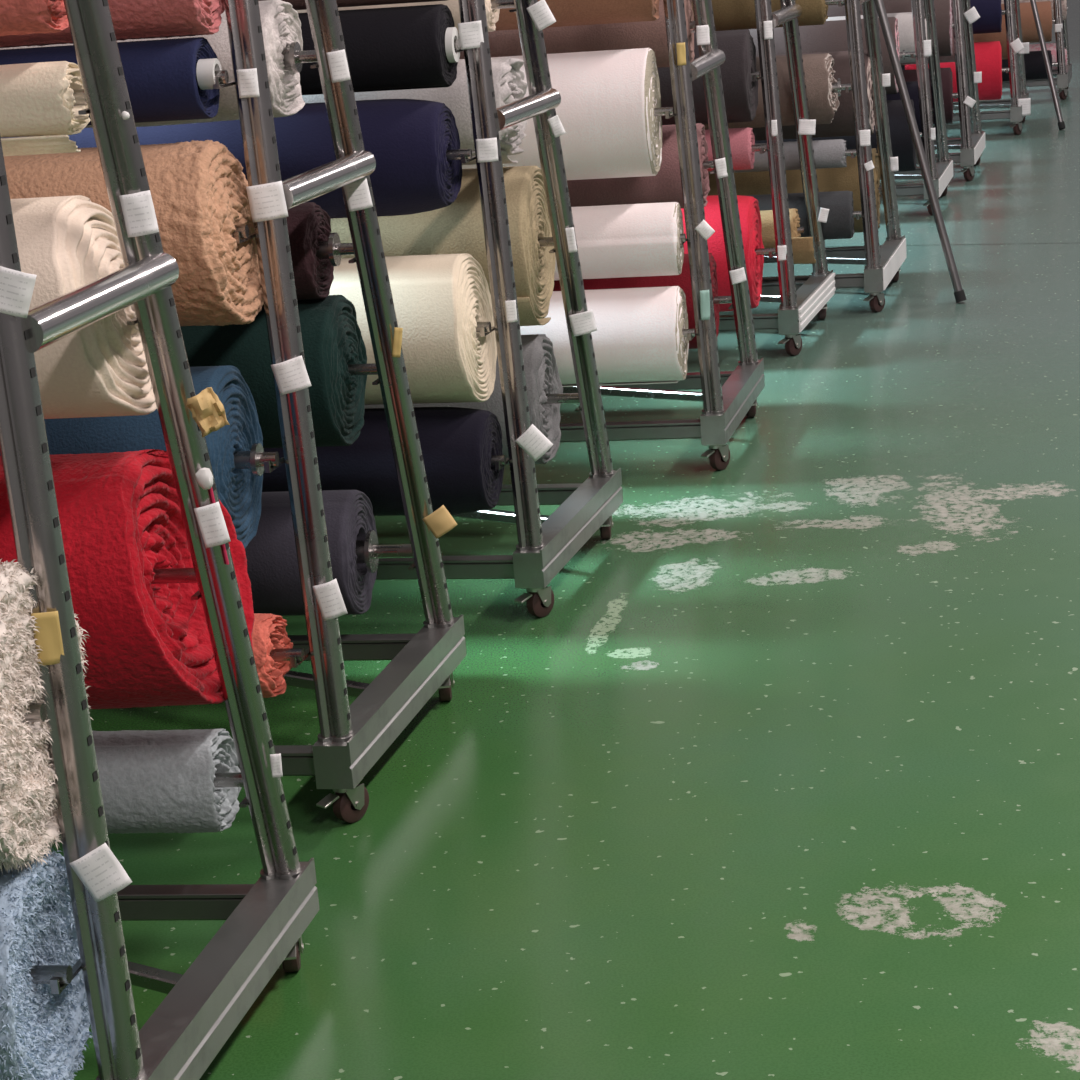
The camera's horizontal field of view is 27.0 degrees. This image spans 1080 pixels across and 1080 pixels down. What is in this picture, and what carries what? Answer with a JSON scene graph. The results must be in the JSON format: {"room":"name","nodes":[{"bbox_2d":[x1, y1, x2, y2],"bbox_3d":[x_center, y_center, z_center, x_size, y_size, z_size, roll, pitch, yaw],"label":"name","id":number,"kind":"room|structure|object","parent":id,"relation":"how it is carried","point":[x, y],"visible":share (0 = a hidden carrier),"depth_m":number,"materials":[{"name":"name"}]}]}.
{"room":"textile factory","nodes":[
{"label":"textile factory","id":0,"kind":"room"},
{"bbox_2d":[49,0,1079,1079],"bbox_3d":[-0.082,-1.100,9.051,32.000,0.001,32.000,-4,16,0],"label":"floor","id":1,"kind":"structure","parent":0,"point":[779,778],"depth_m":3.91,"materials":[{"name":"green paint"}]},
{"bbox_2d":[0,0,319,1079],"bbox_3d":[-1.473,-0.214,2.831,2.122,1.970,0.681,-2,16,9],"label":"rack","id":2,"kind":"object","parent":1,"relation":"on","point":[267,919],"visible":0.98,"depth_m":2.78,"materials":[{"name":"metal"}]},
{"bbox_2d":[0,0,68,35],"bbox_3d":[-1.454,-0.661,2.916,1.802,0.116,0.117,-2,16,9],"label":"roll","id":3,"kind":"object","parent":2,"relation":"on","point":[17,17],"visible":0.9,"depth_m":2.76,"materials":[{"name":"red fabric"}]},
{"bbox_2d":[0,61,89,155],"bbox_3d":[-1.436,-0.520,2.970,1.811,0.118,0.098,-2,16,9],"label":"roll","id":4,"kind":"object","parent":2,"relation":"on","point":[43,101],"visible":0.89,"depth_m":2.81,"materials":[{"name":"beige fabric"}]},
{"bbox_2d":[0,847,91,1079],"bbox_3d":[-1.462,0.526,2.708,1.872,0.297,0.302,-2,16,9],"label":"roll","id":5,"kind":"object","parent":2,"relation":"on","point":[44,1034],"visible":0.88,"depth_m":2.56,"materials":[{"name":"fabric"}]},
{"bbox_2d":[0,559,92,874],"bbox_3d":[-1.472,0.222,2.650,1.881,0.358,0.358,-2,16,9],"label":"roll","id":6,"kind":"object","parent":2,"relation":"on","point":[29,823],"visible":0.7,"depth_m":2.48,"materials":[{"name":"white fabric"}]},
{"bbox_2d":[10,195,156,418],"bbox_3d":[-1.403,-0.281,3.065,1.828,0.288,0.295,-2,16,9],"label":"roll","id":7,"kind":"object","parent":2,"relation":"on","point":[100,369],"visible":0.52,"depth_m":2.85,"materials":[{"name":"beige fabric"}]},
{"bbox_2d":[0,449,253,708],"bbox_3d":[-1.349,0.076,3.203,1.868,0.357,0.364,-2,16,9],"label":"roll","id":8,"kind":"object","parent":2,"relation":"on","point":[133,582],"visible":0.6,"depth_m":2.97,"materials":[{"name":"red fabric"}]},
{"bbox_2d":[92,729,243,833],"bbox_3d":[-1.316,0.367,3.319,1.874,0.146,0.149,-2,16,9],"label":"roll","id":9,"kind":"object","parent":2,"relation":"on","point":[152,781],"visible":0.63,"depth_m":3.14,"materials":[{"name":"grey fabric"}]},
{"bbox_2d":[213,0,466,822],"bbox_3d":[-1.290,-0.537,3.892,2.143,1.970,0.681,-1,16,11],"label":"rack","id":10,"kind":"object","parent":1,"relation":"on","point":[352,738],"visible":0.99,"depth_m":3.70,"materials":[{"name":"metal"}]},
{"bbox_2d":[0,0,224,47],"bbox_3d":[-1.380,-0.836,3.581,1.807,0.168,0.167,-1,16,10],"label":"roll","id":11,"kind":"object","parent":10,"relation":"on","point":[131,19],"visible":0.7,"depth_m":3.40,"materials":[{"name":"fabric"}]},
{"bbox_2d":[0,37,228,125],"bbox_3d":[-1.371,-0.690,3.607,1.813,0.123,0.122,-1,16,10],"label":"roll","id":12,"kind":"object","parent":10,"relation":"on","point":[166,79],"visible":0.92,"depth_m":3.42,"materials":[{"name":"blue fabric"}]},
{"bbox_2d":[4,140,263,325],"bbox_3d":[-1.351,-0.459,3.650,1.832,0.287,0.289,-1,16,10],"label":"roll","id":13,"kind":"object","parent":10,"relation":"on","point":[198,190],"visible":0.47,"depth_m":3.41,"materials":[{"name":"fabric"}]},
{"bbox_2d":[0,365,278,547],"bbox_3d":[-1.324,-0.110,3.716,1.851,0.298,0.299,-1,16,10],"label":"roll","id":14,"kind":"object","parent":10,"relation":"on","point":[237,455],"visible":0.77,"depth_m":3.51,"materials":[{"name":"teal fabric"}]},
{"bbox_2d":[0,0,316,127],"bbox_3d":[-1.252,-0.816,4.042,1.814,0.204,0.220,-1,16,10],"label":"roll","id":15,"kind":"object","parent":10,"relation":"on","point":[285,55],"visible":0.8,"depth_m":3.86,"materials":[{"name":"white fabric"}]},
{"bbox_2d":[252,613,304,697],"bbox_3d":[-1.300,0.203,3.772,1.872,0.136,0.140,-1,16,10],"label":"roll","id":16,"kind":"object","parent":10,"relation":"on","point":[273,649],"visible":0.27,"depth_m":3.60,"materials":[{"name":"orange fabric"}]},
{"bbox_2d":[180,295,377,447],"bbox_3d":[-1.180,-0.291,4.247,1.850,0.274,0.276,-1,16,10],"label":"roll","id":17,"kind":"object","parent":10,"relation":"on","point":[335,355],"visible":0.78,"depth_m":4.00,"materials":[{"name":"green fabric"}]},
{"bbox_2d":[286,202,353,299],"bbox_3d":[-1.208,-0.500,4.167,1.836,0.174,0.177,-1,16,10],"label":"roll","id":18,"kind":"object","parent":10,"relation":"on","point":[315,251],"visible":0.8,"depth_m":3.98,"materials":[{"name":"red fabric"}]},
{"bbox_2d":[245,490,412,615],"bbox_3d":[-1.134,0.039,4.376,1.873,0.235,0.236,-1,16,10],"label":"roll","id":19,"kind":"object","parent":10,"relation":"on","point":[355,550],"visible":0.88,"depth_m":4.16,"materials":[{"name":"fabric"}]},
{"bbox_2d":[376,0,622,616],"bbox_3d":[-0.973,-0.851,4.891,2.123,1.970,0.673,-1,17,12],"label":"rack","id":20,"kind":"object","parent":1,"relation":"on","point":[546,544],"visible":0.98,"depth_m":4.68,"materials":[{"name":"metal"}]},
{"bbox_2d":[2,99,471,218],"bbox_3d":[-1.031,-0.755,4.655,1.829,0.230,0.230,-1,17,12],"label":"roll","id":21,"kind":"object","parent":20,"relation":"on","point":[414,144],"visible":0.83,"depth_m":4.42,"materials":[{"name":"fabric"}]},
{"bbox_2d":[258,0,446,9],"bbox_3d":[-1.055,-1.121,4.586,1.813,0.150,0.151,-1,17,12],"label":"roll","id":22,"kind":"object","parent":20,"relation":"on","point":[296,4],"visible":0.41,"depth_m":4.43,"materials":[{"name":"fabric"}]},
{"bbox_2d":[298,4,459,94],"bbox_3d":[-1.047,-0.964,4.618,1.816,0.160,0.159,-1,17,12],"label":"roll","id":23,"kind":"object","parent":20,"relation":"on","point":[405,47],"visible":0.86,"depth_m":4.39,"materials":[{"name":"black fabric"}]},
{"bbox_2d":[262,407,505,515],"bbox_3d":[-0.985,-0.153,4.766,1.869,0.221,0.220,-1,17,12],"label":"roll","id":24,"kind":"object","parent":20,"relation":"on","point":[461,447],"visible":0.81,"depth_m":4.52,"materials":[{"name":"fabric"}]},
{"bbox_2d":[296,0,514,32],"bbox_3d":[-0.919,-1.147,5.034,1.812,0.114,0.115,-1,17,12],"label":"roll","id":25,"kind":"object","parent":20,"relation":"on","point":[492,7],"visible":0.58,"depth_m":4.84,"materials":[{"name":"beige fabric"}]},
{"bbox_2d":[329,253,496,404],"bbox_3d":[-1.005,-0.417,4.717,1.852,0.298,0.301,-1,17,12],"label":"roll","id":26,"kind":"object","parent":20,"relation":"on","point":[442,302],"visible":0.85,"depth_m":4.44,"materials":[{"name":"beige fabric"}]},
{"bbox_2d":[302,57,527,164],"bbox_3d":[-0.890,-0.933,5.115,1.827,0.236,0.233,-1,17,12],"label":"roll","id":27,"kind":"object","parent":20,"relation":"on","point":[509,85],"visible":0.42,"depth_m":4.87,"materials":[{"name":"grey fabric"}]},
{"bbox_2d":[331,165,555,325],"bbox_3d":[-0.850,-0.646,5.227,1.847,0.364,0.328,-1,17,12],"label":"roll","id":28,"kind":"object","parent":20,"relation":"on","point":[456,228],"visible":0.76,"depth_m":4.93,"materials":[{"name":"fabric"}]},
{"bbox_2d":[365,334,579,464],"bbox_3d":[-0.803,-0.315,5.356,1.871,0.299,0.299,-1,17,12],"label":"roll","id":29,"kind":"object","parent":20,"relation":"on","point":[545,394],"visible":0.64,"depth_m":5.11,"materials":[{"name":"grey fabric"}]},
{"bbox_2d":[560,0,764,469],"bbox_3d":[-0.534,-1.178,5.903,2.124,1.970,0.671,-1,16,10],"label":"rack","id":30,"kind":"object","parent":1,"relation":"on","point":[727,397],"visible":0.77,"depth_m":5.73,"materials":[{"name":"metal"}]},
{"bbox_2d":[459,48,672,179],"bbox_3d":[-0.577,-1.030,5.675,1.833,0.309,0.309,-1,16,10],"label":"roll","id":31,"kind":"object","parent":30,"relation":"on","point":[610,111],"visible":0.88,"depth_m":5.42,"materials":[{"name":"white fabric"}]},
{"bbox_2d":[495,0,658,30],"bbox_3d":[-0.603,-1.350,5.616,1.812,0.214,0.213,-1,16,10],"label":"roll","id":32,"kind":"object","parent":30,"relation":"on","point":[565,12],"visible":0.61,"depth_m":5.44,"materials":[{"name":"brown fabric"}]},
{"bbox_2d":[459,0,695,67],"bbox_3d":[-0.471,-1.340,6.101,1.822,0.209,0.210,-1,16,10],"label":"roll","id":33,"kind":"object","parent":30,"relation":"on","point":[652,35],"visible":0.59,"depth_m":5.90,"materials":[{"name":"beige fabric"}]},
{"bbox_2d":[520,286,694,386],"bbox_3d":[-0.534,-0.492,5.775,1.868,0.243,0.235,-1,16,10],"label":"roll","id":34,"kind":"object","parent":30,"relation":"on","point":[640,337],"visible":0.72,"depth_m":5.55,"materials":[{"name":"white fabric"}]},
{"bbox_2d":[554,202,685,279],"bbox_3d":[-0.553,-0.726,5.730,1.853,0.180,0.182,-1,16,10],"label":"roll","id":35,"kind":"object","parent":30,"relation":"on","point":[624,240],"visible":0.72,"depth_m":5.52,"materials":[{"name":"white fabric"}]},
{"bbox_2d":[567,123,713,207],"bbox_3d":[-0.423,-0.993,6.237,1.846,0.225,0.226,-1,16,10],"label":"roll","id":36,"kind":"object","parent":30,"relation":"on","point":[666,186],"visible":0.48,"depth_m":6.04,"materials":[{"name":"fabric"}]},
{"bbox_2d":[553,253,731,348],"bbox_3d":[-0.376,-0.642,6.374,1.871,0.262,0.264,-1,16,10],"label":"roll","id":37,"kind":"object","parent":30,"relation":"on","point":[683,280],"visible":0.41,"depth_m":6.14,"materials":[{"name":"red fabric"}]},
{"bbox_2d":[718,0,835,355],"bbox_3d":[-0.178,-1.588,7.218,2.130,1.970,0.667,-1,17,13],"label":"rack","id":38,"kind":"object","parent":1,"relation":"on","point":[800,301],"visible":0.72,"depth_m":7.00,"materials":[{"name":"metal"}]},
{"bbox_2d":[657,29,759,124],"bbox_3d":[-0.233,-1.397,7.003,1.836,0.274,0.276,-1,17,12],"label":"roll","id":39,"kind":"object","parent":38,"relation":"on","point":[738,69],"visible":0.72,"depth_m":6.73,"materials":[{"name":"grey fabric"}]},
{"bbox_2d":[681,195,774,311],"bbox_3d":[-0.193,-0.875,7.101,1.870,0.356,0.358,-1,17,12],"label":"roll","id":40,"kind":"object","parent":38,"relation":"on","point":[749,212],"visible":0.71,"depth_m":6.80,"materials":[{"name":"fabric"}]},
{"bbox_2d":[705,127,765,170],"bbox_3d":[-0.216,-1.184,7.044,1.850,0.126,0.127,-1,17,12],"label":"roll","id":41,"kind":"object","parent":38,"relation":"on","point":[742,141],"visible":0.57,"depth_m":6.82,"materials":[{"name":"pink fabric"}]},
{"bbox_2d":[760,208,815,263],"bbox_3d":[0.627,-0.992,7.407,0.559,0.181,0.142,-1,17,12],"label":"roll","id":42,"kind":"object","parent":38,"relation":"on","point":[802,247],"visible":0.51,"depth_m":7.32,"materials":[{"name":"beige fabric"}]},
{"bbox_2d":[762,0,906,311],"bbox_3d":[0.158,-1.776,7.780,2.128,1.970,0.674,-1,17,11],"label":"rack","id":43,"kind":"object","parent":1,"relation":"on","point":[882,263],"visible":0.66,"depth_m":7.59,"materials":[{"name":"metal"}]},
{"bbox_2d":[692,0,843,30],"bbox_3d":[0.098,-1.746,7.533,1.825,0.142,0.143,-1,17,11],"label":"roll","id":44,"kind":"object","parent":43,"relation":"on","point":[728,14],"visible":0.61,"depth_m":7.36,"materials":[{"name":"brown fabric"}]},
{"bbox_2d":[703,53,850,129],"bbox_3d":[0.119,-1.475,7.582,1.843,0.234,0.236,-1,17,11],"label":"roll","id":45,"kind":"object","parent":43,"relation":"on","point":[823,91],"visible":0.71,"depth_m":7.35,"materials":[{"name":"beige fabric"}]},
{"bbox_2d":[708,139,856,173],"bbox_3d":[0.136,-1.266,7.622,1.857,0.093,0.094,-1,17,11],"label":"roll","id":46,"kind":"object","parent":43,"relation":"on","point":[834,153],"visible":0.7,"depth_m":7.44,"materials":[{"name":"grey fabric"}]},
{"bbox_2d":[708,148,881,232],"bbox_3d":[0.322,-1.240,8.250,1.871,0.296,0.298,-1,17,11],"label":"roll","id":47,"kind":"object","parent":43,"relation":"on","point":[844,178],"visible":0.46,"depth_m":7.99,"materials":[{"name":"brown fabric"}]},
{"bbox_2d":[743,191,861,239],"bbox_3d":[0.151,-1.067,7.659,1.870,0.158,0.159,-1,17,11],"label":"roll","id":48,"kind":"object","parent":43,"relation":"on","point":[839,224],"visible":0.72,"depth_m":7.44,"materials":[{"name":"fabric"}]},
{"bbox_2d":[752,50,874,140],"bbox_3d":[0.277,-1.566,8.123,1.849,0.296,0.298,-1,17,11],"label":"roll","id":49,"kind":"object","parent":43,"relation":"on","point":[842,124],"visible":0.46,"depth_m":7.87,"materials":[{"name":"beige fabric"}]},
{"bbox_2d":[879,0,952,214],"bbox_3d":[0.688,-2.385,9.736,2.128,1.970,0.668,-1,16,11],"label":"rack","id":50,"kind":"object","parent":1,"relation":"on","point":[927,51],"visible":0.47,"depth_m":9.54,"materials":[{"name":"metal"}]},
{"bbox_2d":[749,17,915,93],"bbox_3d":[0.658,-2.007,9.554,1.848,0.316,0.317,-1,16,11],"label":"roll","id":51,"kind":"object","parent":50,"relation":"on","point":[831,36],"visible":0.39,"depth_m":9.31,"materials":[{"name":"beige fabric"}]},
{"bbox_2d":[755,99,921,171],"bbox_3d":[0.683,-1.683,9.615,1.870,0.296,0.298,-1,16,11],"label":"roll","id":52,"kind":"object","parent":50,"relation":"on","point":[902,144],"visible":0.2,"depth_m":9.34,"materials":[{"name":"black fabric"}]},
{"bbox_2d":[826,12,926,62],"bbox_3d":[0.805,-2.199,10.072,1.852,0.217,0.218,-1,16,11],"label":"roll","id":53,"kind":"object","parent":50,"relation":"on","point":[905,21],"visible":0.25,"depth_m":9.82,"materials":[{"name":"grey fabric"}]},
{"bbox_2d":[886,81,932,139],"bbox_3d":[0.844,-1.895,10.191,1.868,0.264,0.266,-1,16,11],"label":"roll","id":54,"kind":"object","parent":50,"relation":"on","point":[912,87],"visible":0.02,"depth_m":9.92,"materials":[{"name":"fabric"}]},
{"bbox_2d":[874,0,966,302],"bbox_3d":[1.212,-1.560,7.580,0.470,1.515,0.036,9,21,39],"label":"tube","id":55,"kind":"object","parent":1,"relation":"on","point":[959,293],"visible":1,"depth_m":7.59,"materials":[{"name":"grey metal"}]},
{"bbox_2d":[916,0,985,180],"bbox_3d":[1.014,-2.676,10.650,2.128,1.970,0.660,-1,16,11],"label":"rack","id":56,"kind":"object","parent":1,"relation":"on","point":[971,145],"visible":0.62,"depth_m":10.45,"materials":[{"name":"metal"}]},
{"bbox_2d":[827,0,953,56],"bbox_3d":[1.534,-2.346,10.356,0.732,0.272,0.274,-1,16,11],"label":"roll","id":57,"kind":"object","parent":56,"relation":"on","point":[943,9],"visible":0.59,"depth_m":10.21,"materials":[{"name":"beige fabric"}]},
{"bbox_2d":[900,28,954,64],"bbox_3d":[1.141,-2.391,11.024,1.853,0.197,0.198,-1,16,11],"label":"roll","id":58,"kind":"object","parent":56,"relation":"on","point":[951,58],"visible":0.02,"depth_m":10.83,"materials":[{"name":"fabric"}]},
{"bbox_2d":[902,67,957,124],"bbox_3d":[1.005,-2.027,10.518,1.866,0.254,0.256,-1,16,11],"label":"roll","id":59,"kind":"object","parent":56,"relation":"on","point":[946,73],"visible":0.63,"depth_m":10.26,"materials":[{"name":"red fabric"}]},
{"bbox_2d":[952,0,1030,134],"bbox_3d":[1.569,-3.170,12.207,2.126,1.970,0.664,-1,16,11],"label":"rack","id":60,"kind":"object","parent":1,"relation":"on","point":[1019,104],"visible":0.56,"depth_m":11.98,"materials":[{"name":"metal"}]},
{"bbox_2d":[905,41,1008,101],"bbox_3d":[2.217,-2.484,11.963,0.542,0.304,0.305,-1,16,11],"label":"roll","id":61,"kind":"object","parent":60,"relation":"on","point":[988,55],"visible":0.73,"depth_m":11.81,"materials":[{"name":"fabric"}]},
{"bbox_2d":[970,0,1004,33],"bbox_3d":[2.195,-2.778,11.908,0.521,0.209,0.210,-1,16,11],"label":"roll","id":62,"kind":"object","parent":60,"relation":"on","point":[990,11],"visible":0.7,"depth_m":11.79,"materials":[{"name":"fabric"}]},
{"bbox_2d":[973,5,1007,59],"bbox_3d":[1.711,-2.793,12.619,1.860,0.296,0.298,-1,16,11],"label":"roll","id":63,"kind":"object","parent":60,"relation":"on","point":[1001,36],"visible":0.06,"depth_m":12.34,"materials":[{"name":"brown fabric"}]},
{"bbox_2d":[1002,0,1071,99],"bbox_3d":[2.164,-3.655,13.721,2.119,1.970,0.698,-1,17,11],"label":"rack","id":64,"kind":"object","parent":1,"relation":"on","point":[1063,73],"visible":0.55,"depth_m":13.47,"materials":[{"name":"metal"}]},
{"bbox_2d":[901,50,1057,80],"bbox_3d":[2.169,-2.825,13.613,1.878,0.168,0.169,-1,16,11],"label":"roll","id":65,"kind":"object","parent":64,"relation":"on","point":[1035,68],"visible":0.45,"depth_m":13.40,"materials":[{"name":"black fabric"}]},
{"bbox_2d":[1001,1,1054,42],"bbox_3d":[2.150,-3.071,13.568,1.862,0.237,0.238,-1,16,11],"label":"roll","id":66,"kind":"object","parent":64,"relation":"on","point":[1029,31],"visible":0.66,"depth_m":13.32,"materials":[{"name":"brown fabric"}]},
{"bbox_2d":[1001,0,1067,19],"bbox_3d":[2.330,-3.276,14.117,1.912,0.178,0.179,-1,16,11],"label":"roll","id":67,"kind":"object","parent":64,"relation":"on","point":[1064,3],"visible":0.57,"depth_m":13.88,"materials":[{"name":"fabric"}]},
{"bbox_2d":[1029,43,1066,69],"bbox_3d":[2.359,-2.997,14.228,1.912,0.182,0.183,-1,16,11],"label":"roll","id":68,"kind":"object","parent":64,"relation":"on","point":[1050,46],"visible":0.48,"depth_m":14.00,"materials":[{"name":"pink fabric"}]},
{"bbox_2d":[1030,0,1065,129],"bbox_3d":[2.653,-2.949,12.155,0.036,1.422,0.570,-11,17,-22],"label":"tube","id":69,"kind":"object","parent":1,"relation":"on","point":[1061,125],"visible":1,"depth_m":12.12,"materials":[{"name":"grey metal"}]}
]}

